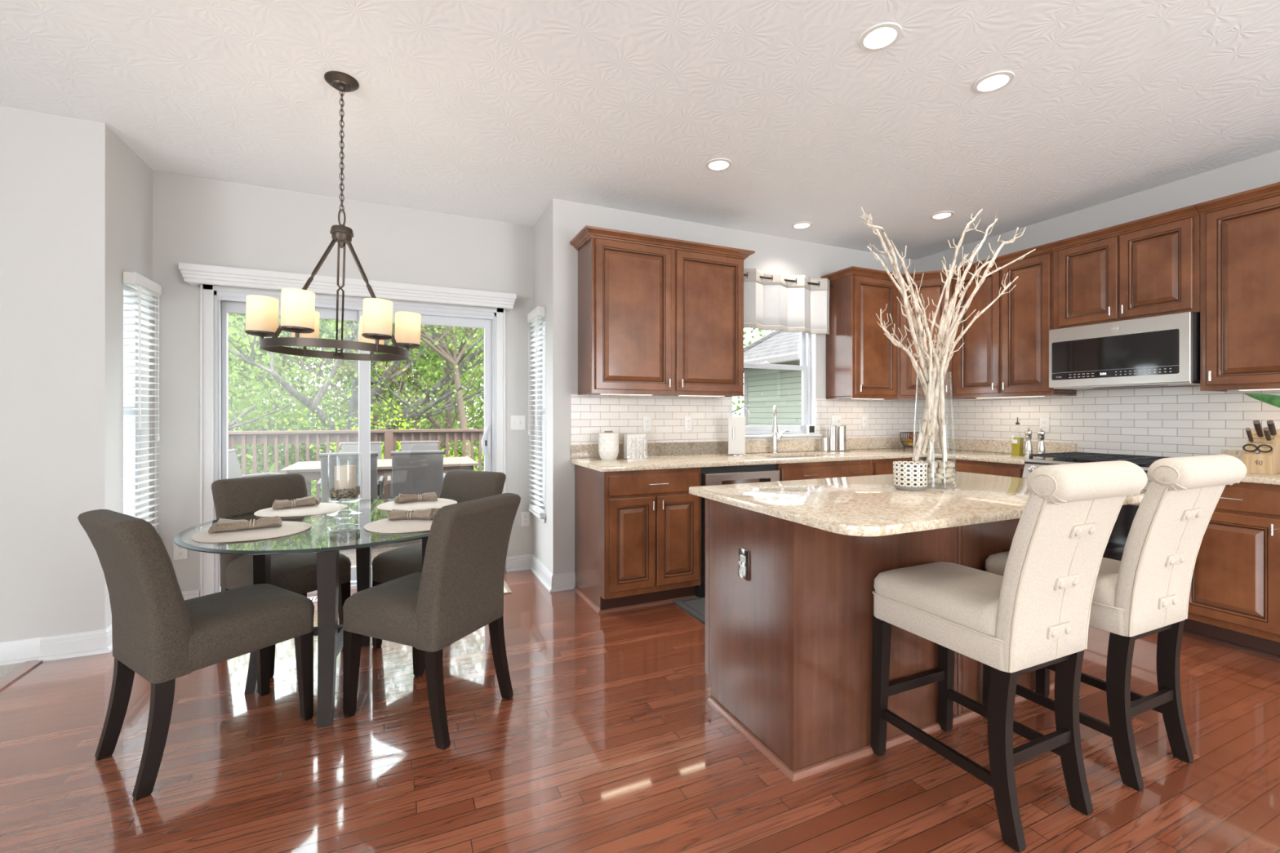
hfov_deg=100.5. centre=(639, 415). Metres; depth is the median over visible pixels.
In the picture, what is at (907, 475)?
votive holder
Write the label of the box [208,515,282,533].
napkin
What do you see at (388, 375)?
tree
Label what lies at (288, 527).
placemat
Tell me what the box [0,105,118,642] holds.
wall
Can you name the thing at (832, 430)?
canister
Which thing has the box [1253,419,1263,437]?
kitchen knife
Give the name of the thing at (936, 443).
branch
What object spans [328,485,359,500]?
pebbles
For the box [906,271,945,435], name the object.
branch
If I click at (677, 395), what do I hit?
light
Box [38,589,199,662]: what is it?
baseboard
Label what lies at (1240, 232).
upper cabinet
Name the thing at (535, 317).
window blind
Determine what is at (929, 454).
branch
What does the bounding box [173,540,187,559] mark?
wall outlet
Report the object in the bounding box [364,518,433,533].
placemat
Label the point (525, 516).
wall outlet
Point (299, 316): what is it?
chandelier
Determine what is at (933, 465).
pebble
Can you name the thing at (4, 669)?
carpet
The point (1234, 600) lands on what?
base cabinet
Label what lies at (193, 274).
valance
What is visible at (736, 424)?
paper towel holder
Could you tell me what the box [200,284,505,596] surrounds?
door
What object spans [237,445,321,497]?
bush
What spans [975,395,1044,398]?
light
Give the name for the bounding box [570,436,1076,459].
backsplash
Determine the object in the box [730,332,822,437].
window
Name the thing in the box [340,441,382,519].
wicker chair
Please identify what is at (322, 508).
placemat
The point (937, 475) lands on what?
pebble
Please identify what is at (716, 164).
recessed light
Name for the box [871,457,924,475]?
base cabinet
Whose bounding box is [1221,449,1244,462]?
backsplash
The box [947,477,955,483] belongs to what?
pebble
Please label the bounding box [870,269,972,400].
upper cabinet
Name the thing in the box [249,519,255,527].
napkin ring
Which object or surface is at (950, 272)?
branch
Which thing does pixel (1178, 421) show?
tiled wall
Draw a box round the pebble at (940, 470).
[936,467,945,474]
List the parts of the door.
fixed panel, sliding panel, handle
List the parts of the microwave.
door glass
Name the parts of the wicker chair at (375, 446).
backrest, leg, seat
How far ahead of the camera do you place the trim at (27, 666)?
2.51 m
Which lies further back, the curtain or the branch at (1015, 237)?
the curtain
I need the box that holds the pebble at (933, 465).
[929,462,937,469]
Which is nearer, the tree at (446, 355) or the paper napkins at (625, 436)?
the paper napkins at (625, 436)
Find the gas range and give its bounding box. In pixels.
[1022,452,1172,560]
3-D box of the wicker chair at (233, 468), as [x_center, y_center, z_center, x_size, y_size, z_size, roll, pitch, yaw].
[-3.864,0.815,5.412,0.586,0.939,0.560,0,0,-24]
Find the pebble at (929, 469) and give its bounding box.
[927,467,937,473]
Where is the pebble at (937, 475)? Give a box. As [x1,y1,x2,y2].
[934,473,944,479]
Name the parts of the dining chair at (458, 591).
leg, seat, leg, leg, backrest, leg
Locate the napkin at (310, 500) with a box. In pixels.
[271,495,319,509]
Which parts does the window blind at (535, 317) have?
lift cord, ladder cord, rail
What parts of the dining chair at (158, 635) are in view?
leg, backrest, leg, seat, leg, leg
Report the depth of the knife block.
2.84 m
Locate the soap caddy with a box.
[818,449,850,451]
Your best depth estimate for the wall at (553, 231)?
3.76 m
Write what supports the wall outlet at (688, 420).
attached to the tiled wall at (591, 415)
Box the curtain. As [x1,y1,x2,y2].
[743,268,830,334]
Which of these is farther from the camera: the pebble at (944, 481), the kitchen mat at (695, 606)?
the kitchen mat at (695, 606)
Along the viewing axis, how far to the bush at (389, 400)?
10.38 m
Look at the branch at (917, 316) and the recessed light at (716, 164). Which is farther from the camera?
the recessed light at (716, 164)
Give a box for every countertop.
[570,436,1076,471]
[688,471,1146,537]
[1221,449,1279,484]
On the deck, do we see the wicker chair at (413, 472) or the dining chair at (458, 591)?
the wicker chair at (413, 472)
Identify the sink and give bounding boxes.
[773,455,818,457]
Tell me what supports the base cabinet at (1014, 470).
on the floor
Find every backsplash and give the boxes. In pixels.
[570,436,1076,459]
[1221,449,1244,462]
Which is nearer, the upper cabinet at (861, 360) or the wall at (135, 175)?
the wall at (135, 175)
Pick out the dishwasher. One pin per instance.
(723, 475)
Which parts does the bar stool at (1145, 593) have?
leg, leg, seat, leg, backrest, leg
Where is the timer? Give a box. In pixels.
[806,425,814,434]
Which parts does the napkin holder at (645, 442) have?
panel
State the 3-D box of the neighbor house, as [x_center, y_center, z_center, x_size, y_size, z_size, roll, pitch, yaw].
[6.614,0.763,11.447,8.550,7.621,5.360,0,0,-24]
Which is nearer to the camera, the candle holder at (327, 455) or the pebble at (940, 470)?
the pebble at (940, 470)
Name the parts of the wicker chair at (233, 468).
backrest, arm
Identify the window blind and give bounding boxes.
[122,271,161,533]
[527,306,545,515]
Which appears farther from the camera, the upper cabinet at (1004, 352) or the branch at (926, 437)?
the upper cabinet at (1004, 352)
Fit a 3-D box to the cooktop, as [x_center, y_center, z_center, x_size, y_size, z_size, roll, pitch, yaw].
[3.098,0.310,3.461,0.600,0.017,0.758,0,0,-24]
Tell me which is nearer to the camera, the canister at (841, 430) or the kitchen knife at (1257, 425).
the kitchen knife at (1257, 425)
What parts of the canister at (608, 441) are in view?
lid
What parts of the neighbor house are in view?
corner trim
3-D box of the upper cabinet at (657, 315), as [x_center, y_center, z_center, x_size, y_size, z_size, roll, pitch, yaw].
[0.181,-0.685,3.872,1.325,1.082,0.364,0,0,-24]
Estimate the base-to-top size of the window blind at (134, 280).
1.528 m
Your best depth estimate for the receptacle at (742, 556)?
2.06 m
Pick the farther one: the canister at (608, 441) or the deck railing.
the deck railing
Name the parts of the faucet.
spout, lever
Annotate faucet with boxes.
[770,405,789,453]
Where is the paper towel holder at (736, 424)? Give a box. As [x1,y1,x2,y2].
[725,412,746,455]
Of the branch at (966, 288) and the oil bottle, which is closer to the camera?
the branch at (966, 288)
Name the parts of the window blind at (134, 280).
ladder cord, lift cord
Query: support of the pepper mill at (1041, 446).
on the countertop at (660, 455)
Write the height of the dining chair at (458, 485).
0.891 m
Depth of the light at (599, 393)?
3.65 m
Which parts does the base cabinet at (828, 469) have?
drawer pull, drawer, drawer pull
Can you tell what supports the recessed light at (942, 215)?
in the ceiling
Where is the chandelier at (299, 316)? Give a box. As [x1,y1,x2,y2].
[244,71,421,360]
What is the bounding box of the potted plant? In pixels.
[1244,393,1279,408]
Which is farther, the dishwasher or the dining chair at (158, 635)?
the dishwasher
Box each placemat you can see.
[191,520,311,542]
[253,502,347,517]
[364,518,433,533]
[376,497,457,511]
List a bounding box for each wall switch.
[510,415,524,430]
[831,415,841,426]
[861,415,867,427]
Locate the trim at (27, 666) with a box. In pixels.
[0,659,43,690]
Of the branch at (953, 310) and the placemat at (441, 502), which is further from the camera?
the placemat at (441, 502)
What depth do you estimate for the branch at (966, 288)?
2.27 m
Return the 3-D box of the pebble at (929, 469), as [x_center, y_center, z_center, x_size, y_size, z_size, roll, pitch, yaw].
[1.249,0.236,2.280,0.033,0.026,0.036,0,0,-32]
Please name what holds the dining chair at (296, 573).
on the floor
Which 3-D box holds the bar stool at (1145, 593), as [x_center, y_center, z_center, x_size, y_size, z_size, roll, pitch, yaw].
[1.712,0.679,1.977,0.426,1.091,0.637,0,0,-24]
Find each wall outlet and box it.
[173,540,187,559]
[520,511,529,526]
[643,416,651,431]
[684,416,692,431]
[737,546,749,581]
[1039,417,1049,432]
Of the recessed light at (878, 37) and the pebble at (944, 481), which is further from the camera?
the pebble at (944, 481)
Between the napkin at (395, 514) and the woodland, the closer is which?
the napkin at (395, 514)
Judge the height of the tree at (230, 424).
8.789 m
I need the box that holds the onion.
[908,431,916,439]
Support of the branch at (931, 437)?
in the vase
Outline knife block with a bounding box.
[1243,430,1279,474]
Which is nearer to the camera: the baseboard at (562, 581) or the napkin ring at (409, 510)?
the napkin ring at (409, 510)
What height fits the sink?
0.188 m
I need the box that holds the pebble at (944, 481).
[942,478,950,484]
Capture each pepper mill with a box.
[1023,427,1032,457]
[1036,428,1045,457]
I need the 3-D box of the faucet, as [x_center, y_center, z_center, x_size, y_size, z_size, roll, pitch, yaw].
[1.118,0.114,4.359,0.115,0.391,0.254,0,0,38]
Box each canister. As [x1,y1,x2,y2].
[598,431,618,460]
[822,438,828,450]
[827,425,836,450]
[836,425,845,449]
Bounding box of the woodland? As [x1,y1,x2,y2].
[227,313,484,497]
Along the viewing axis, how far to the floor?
1.84 m
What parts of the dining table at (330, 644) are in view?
leg, glass, leg, leg, leg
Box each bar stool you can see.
[871,460,1147,852]
[982,454,1246,791]
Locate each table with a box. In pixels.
[173,498,461,728]
[279,456,479,524]
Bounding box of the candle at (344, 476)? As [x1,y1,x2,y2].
[333,464,355,494]
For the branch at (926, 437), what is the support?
in the vase
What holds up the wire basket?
on the countertop at (660, 455)
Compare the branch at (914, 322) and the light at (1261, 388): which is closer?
the branch at (914, 322)
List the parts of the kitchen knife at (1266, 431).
handle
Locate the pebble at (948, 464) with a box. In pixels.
[946,462,955,468]
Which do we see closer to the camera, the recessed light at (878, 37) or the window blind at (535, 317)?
the recessed light at (878, 37)
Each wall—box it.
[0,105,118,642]
[118,137,152,524]
[152,170,533,591]
[533,198,572,574]
[570,394,915,444]
[572,201,915,572]
[915,149,1279,461]
[915,385,1279,457]
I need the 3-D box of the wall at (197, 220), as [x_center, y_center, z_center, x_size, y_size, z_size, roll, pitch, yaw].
[-1.965,-0.146,3.848,2.650,2.740,0.140,0,0,-24]
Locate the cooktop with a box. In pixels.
[1030,457,1149,467]
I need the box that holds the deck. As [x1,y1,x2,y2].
[306,510,422,595]
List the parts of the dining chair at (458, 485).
leg, seat, backrest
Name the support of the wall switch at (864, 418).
attached to the tiled wall at (591, 415)
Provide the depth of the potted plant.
2.71 m
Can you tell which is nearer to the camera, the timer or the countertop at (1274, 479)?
the countertop at (1274, 479)
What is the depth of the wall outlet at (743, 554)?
2.05 m
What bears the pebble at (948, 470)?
in the vase
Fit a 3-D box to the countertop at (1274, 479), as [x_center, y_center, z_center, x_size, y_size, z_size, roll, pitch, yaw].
[3.472,0.274,2.614,0.656,0.132,1.083,0,0,-24]
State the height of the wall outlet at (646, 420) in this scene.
0.115 m
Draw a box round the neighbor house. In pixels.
[743,330,801,426]
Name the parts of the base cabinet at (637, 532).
panel, door, shoe moulding, frame, drawer, drawer pull, door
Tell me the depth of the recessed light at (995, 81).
2.45 m
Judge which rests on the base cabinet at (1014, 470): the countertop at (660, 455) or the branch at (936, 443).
the countertop at (660, 455)
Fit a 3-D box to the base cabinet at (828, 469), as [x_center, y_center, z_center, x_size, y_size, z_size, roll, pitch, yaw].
[1.276,0.783,4.201,0.892,0.882,0.660,0,0,-24]
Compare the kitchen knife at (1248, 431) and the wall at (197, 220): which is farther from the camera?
the wall at (197, 220)
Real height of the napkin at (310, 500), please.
0.047 m
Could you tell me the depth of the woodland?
15.92 m
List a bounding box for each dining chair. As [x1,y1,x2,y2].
[77,509,314,800]
[211,473,351,677]
[342,493,520,750]
[371,469,506,662]
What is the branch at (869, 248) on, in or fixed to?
in the vase
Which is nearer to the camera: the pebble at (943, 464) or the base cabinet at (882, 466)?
the pebble at (943, 464)
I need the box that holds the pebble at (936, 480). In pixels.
[933,477,942,484]
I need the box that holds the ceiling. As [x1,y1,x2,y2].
[0,0,1279,259]
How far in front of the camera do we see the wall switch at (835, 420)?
4.76 m
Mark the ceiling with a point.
(498, 110)
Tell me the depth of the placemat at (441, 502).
2.82 m
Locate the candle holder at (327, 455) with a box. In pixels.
[326,454,363,515]
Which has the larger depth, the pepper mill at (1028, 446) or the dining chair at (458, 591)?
the pepper mill at (1028, 446)
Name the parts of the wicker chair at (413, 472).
arm, leg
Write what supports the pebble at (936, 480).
in the vase
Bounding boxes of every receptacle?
[177,551,183,555]
[740,554,745,563]
[740,564,745,573]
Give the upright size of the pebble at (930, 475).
0.030 m
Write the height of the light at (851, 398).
0.016 m
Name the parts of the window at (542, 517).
sill, frame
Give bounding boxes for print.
[1068,368,1171,377]
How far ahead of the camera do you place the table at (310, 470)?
5.83 m
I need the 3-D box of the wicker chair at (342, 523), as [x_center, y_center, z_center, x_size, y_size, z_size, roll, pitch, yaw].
[-2.813,0.815,5.198,0.560,0.939,0.586,0,0,-24]
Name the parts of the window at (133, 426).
frame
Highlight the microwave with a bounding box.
[1048,311,1199,390]
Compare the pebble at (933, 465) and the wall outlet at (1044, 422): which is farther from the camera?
the wall outlet at (1044, 422)
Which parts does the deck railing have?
post, cap rail, rail, post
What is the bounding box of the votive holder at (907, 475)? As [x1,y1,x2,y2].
[893,461,927,490]
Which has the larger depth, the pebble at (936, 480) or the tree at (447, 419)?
the tree at (447, 419)
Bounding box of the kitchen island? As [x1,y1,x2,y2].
[705,497,1055,782]
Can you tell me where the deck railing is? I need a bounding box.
[227,428,484,502]
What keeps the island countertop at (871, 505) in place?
on the kitchen island
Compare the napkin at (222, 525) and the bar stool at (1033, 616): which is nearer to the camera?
the bar stool at (1033, 616)
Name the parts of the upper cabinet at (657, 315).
door, crown moulding, door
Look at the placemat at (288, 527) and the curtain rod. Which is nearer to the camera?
the placemat at (288, 527)
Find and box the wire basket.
[899,431,919,449]
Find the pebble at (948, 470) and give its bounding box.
[944,467,952,473]
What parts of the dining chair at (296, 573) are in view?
backrest, leg, seat, leg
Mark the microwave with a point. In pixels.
(1162, 350)
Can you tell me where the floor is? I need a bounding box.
[0,569,1279,852]
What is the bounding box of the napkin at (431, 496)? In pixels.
[394,492,437,502]
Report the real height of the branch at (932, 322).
0.891 m
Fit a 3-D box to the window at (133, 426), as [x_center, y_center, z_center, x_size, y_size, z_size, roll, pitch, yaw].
[-2.955,0.007,3.082,0.155,1.564,0.385,0,0,-24]
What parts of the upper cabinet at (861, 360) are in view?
crown moulding, frame, door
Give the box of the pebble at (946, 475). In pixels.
[942,472,951,478]
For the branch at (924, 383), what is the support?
in the vase
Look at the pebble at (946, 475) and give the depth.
2.26 m
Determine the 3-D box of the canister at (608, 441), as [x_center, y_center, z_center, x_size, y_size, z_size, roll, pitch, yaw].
[-0.220,0.210,3.738,0.147,0.199,0.147,0,0,-24]
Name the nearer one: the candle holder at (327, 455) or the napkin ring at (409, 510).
the napkin ring at (409, 510)
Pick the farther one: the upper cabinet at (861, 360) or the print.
the upper cabinet at (861, 360)
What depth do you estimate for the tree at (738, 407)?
15.35 m
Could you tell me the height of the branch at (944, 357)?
0.897 m
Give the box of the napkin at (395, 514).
[387,507,437,519]
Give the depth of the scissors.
2.83 m
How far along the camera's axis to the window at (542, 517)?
4.21 m
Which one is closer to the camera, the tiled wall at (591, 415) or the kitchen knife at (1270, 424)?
the kitchen knife at (1270, 424)
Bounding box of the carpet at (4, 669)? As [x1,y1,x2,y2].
[0,662,24,678]
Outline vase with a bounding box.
[912,372,957,488]
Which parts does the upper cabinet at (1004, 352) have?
door, crown moulding, handle, door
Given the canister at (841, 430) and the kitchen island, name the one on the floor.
the kitchen island
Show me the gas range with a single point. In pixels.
(1114, 548)
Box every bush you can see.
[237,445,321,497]
[284,398,484,492]
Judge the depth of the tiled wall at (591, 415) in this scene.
4.16 m
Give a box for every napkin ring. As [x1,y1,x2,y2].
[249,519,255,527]
[289,499,295,507]
[407,510,413,519]
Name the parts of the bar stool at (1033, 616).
leg, seat, leg, leg, backrest, leg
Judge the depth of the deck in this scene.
5.41 m
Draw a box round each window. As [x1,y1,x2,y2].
[123,283,159,535]
[528,315,546,523]
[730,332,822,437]
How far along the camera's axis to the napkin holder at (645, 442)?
3.79 m
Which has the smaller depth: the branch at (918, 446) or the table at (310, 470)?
the branch at (918, 446)
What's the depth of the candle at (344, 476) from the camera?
2.55 m
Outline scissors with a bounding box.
[1242,444,1272,453]
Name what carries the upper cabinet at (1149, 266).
attached to the wall at (1264, 170)
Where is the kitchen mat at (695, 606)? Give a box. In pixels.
[672,596,705,623]
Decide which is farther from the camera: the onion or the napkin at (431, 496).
the onion
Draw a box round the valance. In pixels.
[178,262,516,311]
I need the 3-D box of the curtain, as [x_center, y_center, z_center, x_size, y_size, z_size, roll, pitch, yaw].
[1.199,-0.940,4.431,0.991,0.479,0.085,0,0,-24]
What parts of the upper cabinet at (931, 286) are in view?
door, crown moulding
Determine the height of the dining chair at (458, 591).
0.891 m
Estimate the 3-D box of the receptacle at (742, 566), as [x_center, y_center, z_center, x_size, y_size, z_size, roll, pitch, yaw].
[0.398,0.594,2.056,0.003,0.027,0.033,0,0,-24]
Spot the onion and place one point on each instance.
(913, 436)
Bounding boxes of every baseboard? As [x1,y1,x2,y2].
[0,636,41,665]
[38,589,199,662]
[505,553,575,592]
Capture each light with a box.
[599,393,652,395]
[677,395,724,396]
[705,158,732,171]
[791,221,812,229]
[850,398,884,399]
[857,22,902,51]
[929,210,954,219]
[972,70,1014,93]
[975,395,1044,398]
[1236,388,1279,391]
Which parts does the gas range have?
knob, burner, control panel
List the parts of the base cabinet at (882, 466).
drawer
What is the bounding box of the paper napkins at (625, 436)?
[623,434,645,458]
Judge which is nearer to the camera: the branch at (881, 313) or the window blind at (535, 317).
the branch at (881, 313)
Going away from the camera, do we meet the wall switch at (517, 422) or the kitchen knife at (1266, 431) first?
the kitchen knife at (1266, 431)
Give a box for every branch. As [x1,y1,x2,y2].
[858,207,928,373]
[862,213,940,448]
[866,240,935,441]
[875,303,926,399]
[880,313,939,429]
[889,240,941,453]
[898,253,940,448]
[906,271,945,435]
[911,210,997,461]
[920,253,973,454]
[921,208,982,448]
[921,256,960,460]
[925,272,1017,460]
[926,226,1026,448]
[932,278,964,381]
[933,252,999,454]
[937,248,1035,461]
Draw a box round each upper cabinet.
[569,225,755,397]
[820,266,901,399]
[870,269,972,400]
[951,243,1076,399]
[1048,204,1199,329]
[1195,182,1279,391]
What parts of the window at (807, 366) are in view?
sash, frame, sash, sill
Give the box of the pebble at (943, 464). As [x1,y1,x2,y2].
[938,462,946,468]
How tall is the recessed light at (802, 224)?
0.064 m
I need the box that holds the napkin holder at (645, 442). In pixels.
[622,436,647,459]
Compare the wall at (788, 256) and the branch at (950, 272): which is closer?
the branch at (950, 272)
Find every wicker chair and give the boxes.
[227,448,286,479]
[315,451,384,549]
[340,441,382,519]
[386,449,445,546]
[400,440,439,451]
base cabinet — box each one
[573,464,700,613]
[774,455,871,480]
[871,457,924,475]
[929,457,1025,478]
[1182,481,1279,660]
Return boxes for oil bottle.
[1011,417,1023,456]
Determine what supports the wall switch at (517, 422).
attached to the wall at (197, 220)
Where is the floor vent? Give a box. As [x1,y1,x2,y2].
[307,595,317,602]
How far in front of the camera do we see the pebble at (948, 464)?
2.27 m
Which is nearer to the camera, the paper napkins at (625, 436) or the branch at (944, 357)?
the branch at (944, 357)
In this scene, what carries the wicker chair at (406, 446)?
on the deck
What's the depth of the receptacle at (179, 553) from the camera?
3.35 m
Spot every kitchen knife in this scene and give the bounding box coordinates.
[1244,427,1253,442]
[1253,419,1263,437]
[1262,426,1271,440]
[1266,420,1276,435]
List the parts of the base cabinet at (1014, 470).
drawer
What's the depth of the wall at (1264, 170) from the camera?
3.66 m
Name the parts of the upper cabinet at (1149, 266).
door, handle, handle, crown moulding, door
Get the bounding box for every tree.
[227,312,484,430]
[227,313,355,471]
[227,313,484,457]
[392,325,475,470]
[732,328,773,416]
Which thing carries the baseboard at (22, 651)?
attached to the wall at (59, 175)
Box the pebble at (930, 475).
[927,471,933,479]
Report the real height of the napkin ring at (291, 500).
0.040 m
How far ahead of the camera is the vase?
2.30 m
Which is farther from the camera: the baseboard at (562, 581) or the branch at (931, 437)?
the baseboard at (562, 581)
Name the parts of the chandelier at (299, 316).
lamp shade, lamp shade, arm, lamp shade, arm, chain, lamp shade, arm, lamp shade, lamp shade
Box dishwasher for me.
[694,464,779,598]
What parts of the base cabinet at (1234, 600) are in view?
shoe moulding, drawer pull, door, drawer, handle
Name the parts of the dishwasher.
pocket handle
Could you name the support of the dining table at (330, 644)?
on the floor
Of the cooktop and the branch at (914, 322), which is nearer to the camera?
the branch at (914, 322)
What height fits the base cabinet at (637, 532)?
0.882 m
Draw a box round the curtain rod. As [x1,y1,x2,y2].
[743,273,833,287]

